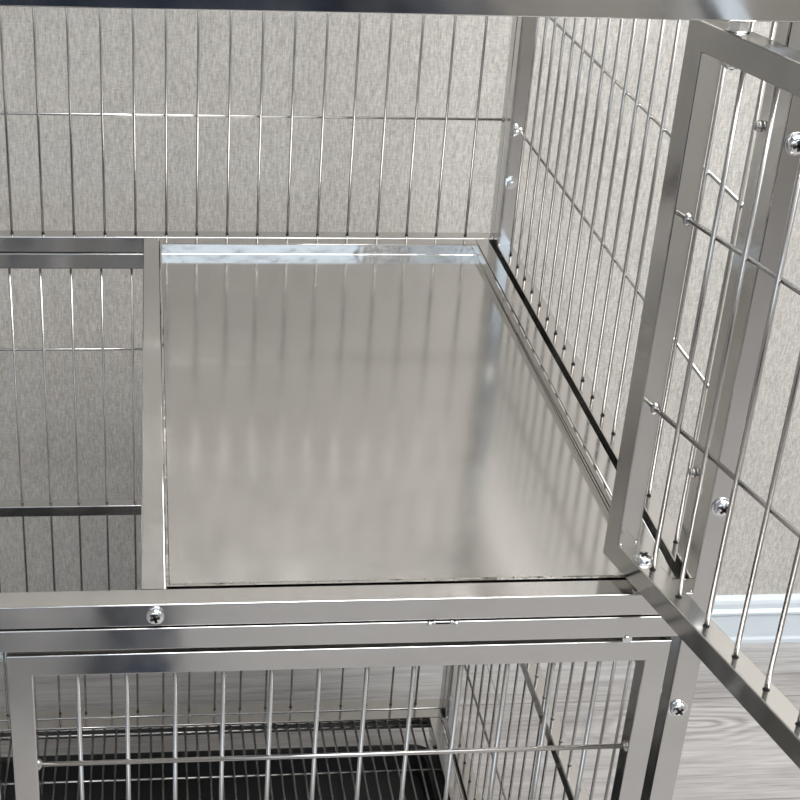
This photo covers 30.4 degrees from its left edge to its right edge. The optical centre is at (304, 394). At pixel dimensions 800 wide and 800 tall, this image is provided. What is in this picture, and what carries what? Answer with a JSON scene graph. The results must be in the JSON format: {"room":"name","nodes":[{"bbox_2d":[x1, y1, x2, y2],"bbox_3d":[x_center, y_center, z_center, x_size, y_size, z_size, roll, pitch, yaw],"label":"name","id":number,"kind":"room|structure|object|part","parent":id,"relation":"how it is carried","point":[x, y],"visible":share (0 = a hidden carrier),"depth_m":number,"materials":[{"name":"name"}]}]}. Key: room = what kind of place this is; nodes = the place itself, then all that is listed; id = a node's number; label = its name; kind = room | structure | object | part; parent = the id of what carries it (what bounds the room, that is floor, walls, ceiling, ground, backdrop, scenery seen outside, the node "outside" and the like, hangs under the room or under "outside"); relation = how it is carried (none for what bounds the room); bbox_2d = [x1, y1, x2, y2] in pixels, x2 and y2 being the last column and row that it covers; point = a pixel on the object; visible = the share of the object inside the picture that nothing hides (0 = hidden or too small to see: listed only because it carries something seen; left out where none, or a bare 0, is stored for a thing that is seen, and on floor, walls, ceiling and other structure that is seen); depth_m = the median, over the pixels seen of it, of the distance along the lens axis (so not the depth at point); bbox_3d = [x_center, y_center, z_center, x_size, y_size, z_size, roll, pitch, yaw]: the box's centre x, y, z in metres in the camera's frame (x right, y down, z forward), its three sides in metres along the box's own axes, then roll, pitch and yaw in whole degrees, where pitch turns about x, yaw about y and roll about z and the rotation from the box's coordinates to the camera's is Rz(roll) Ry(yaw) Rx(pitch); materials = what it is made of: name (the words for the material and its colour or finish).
{"room":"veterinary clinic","nodes":[
{"label":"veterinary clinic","id":0,"kind":"room"},
{"bbox_2d":[0,6,799,594],"bbox_3d":[-0.337,-0.808,1.428,4.250,2.550,0.120,0,28,-6],"label":"wall","id":1,"kind":"structure","parent":0,"point":[779,547],"depth_m":1.70,"materials":[{"name":"paint"}]},
{"bbox_2d":[0,594,799,661],"bbox_3d":[-0.383,0.320,1.941,4.248,0.074,0.014,0,28,-6],"label":"baseboard","id":2,"kind":"structure","parent":1,"relation":"attached to","point":[764,612],"depth_m":2.04,"materials":[{"name":"white wood"}]},
{"bbox_2d":[0,642,799,799],"bbox_3d":[-0.205,1.270,0.280,4.490,0.060,4.094,0,28,-6],"label":"floor","id":3,"kind":"structure","parent":0,"point":[726,754],"depth_m":1.89,"materials":[{"name":"grey wood"}]},
{"bbox_2d":[0,252,700,799],"bbox_3d":[-0.231,0.301,1.331,0.906,0.683,0.651,0,28,-6],"label":"wire cage","id":4,"kind":"object","parent":3,"relation":"on","point":[666,670],"visible":0.62,"depth_m":0.97,"materials":[{"name":"metal"}]},
{"bbox_3d":[-0.417,0.407,1.018,0.424,0.557,0.015,0,28,-6],"label":"door","id":5,"kind":"part","parent":4,"relation":"part of","materials":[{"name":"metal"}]},
{"bbox_2d":[0,721,441,799],"bbox_3d":[-0.242,0.523,1.439,0.836,0.005,0.571,0,28,-6],"label":"grid","id":6,"kind":"object","parent":4,"relation":"in","point":[185,732],"visible":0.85,"depth_m":1.65,"materials":[{"name":"metal"}]},
{"bbox_2d":[1,744,443,799],"bbox_3d":[-0.245,0.565,1.459,0.858,0.033,0.568,0,28,-6],"label":"tray","id":7,"kind":"object","parent":4,"relation":"in","point":[390,760],"visible":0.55,"depth_m":1.71,"materials":[{"name":"black plastic"}]},
{"bbox_3d":[-0.258,0.122,1.579,0.905,0.597,0.017,0,28,-6],"label":"panel","id":8,"kind":"part","parent":4,"relation":"part of","materials":[{"name":"metal"}]},
{"bbox_3d":[-0.244,0.522,1.444,0.867,0.016,0.593,0,28,-6],"label":"floor frame","id":9,"kind":"part","parent":4,"relation":"part of","materials":[{"name":"metal"}]},
{"bbox_3d":[0.015,0.404,1.062,0.425,0.557,0.015,0,28,-6],"label":"door","id":10,"kind":"part","parent":4,"relation":"part of","materials":[{"name":"metal"}]},
{"bbox_3d":[-0.201,0.406,1.041,0.904,0.597,0.017,0,28,-6],"label":"frame","id":11,"kind":"part","parent":4,"relation":"part of","materials":[{"name":"metal"}]},
{"bbox_2d":[0,0,799,768],"bbox_3d":[-0.168,-0.090,0.918,0.952,0.395,1.002,0,28,-6],"label":"wire cage","id":12,"kind":"object","parent":4,"relation":"on","point":[670,573],"visible":1,"depth_m":0.91,"materials":[{"name":"metal"}]},
{"bbox_3d":[-0.237,-0.318,1.350,0.905,0.395,0.017,0,28,-6],"label":"panel","id":13,"kind":"part","parent":12,"relation":"part of","materials":[{"name":"metal"}]},
{"bbox_2d":[160,244,626,588],"bbox_3d":[0.043,-0.009,1.188,0.314,0.011,0.575,0,28,-6],"label":"platform","id":14,"kind":"object","parent":12,"relation":"on","point":[334,415],"visible":0.86,"depth_m":1.13,"materials":[{"name":"metal"}]},
{"bbox_3d":[0.041,-0.011,1.195,0.345,0.016,0.593,0,28,-6],"label":"shelf frame","id":15,"kind":"part","parent":12,"relation":"part of","materials":[{"name":"metal"}]},
{"bbox_3d":[0.233,-0.180,1.127,0.016,0.395,0.590,0,28,-6],"label":"panel","id":16,"kind":"part","parent":12,"relation":"part of","materials":[{"name":"metal"}]},
{"bbox_3d":[0.278,0.043,0.703,0.015,0.350,0.425,-7,29,-18],"label":"door","id":17,"kind":"part","parent":12,"relation":"part of","materials":[{"name":"metal"}]},
{"bbox_3d":[0.213,0.261,1.357,0.016,0.597,0.590,0,28,-6],"label":"panel","id":18,"kind":"part","parent":4,"relation":"part of","materials":[{"name":"metal"}]}
]}

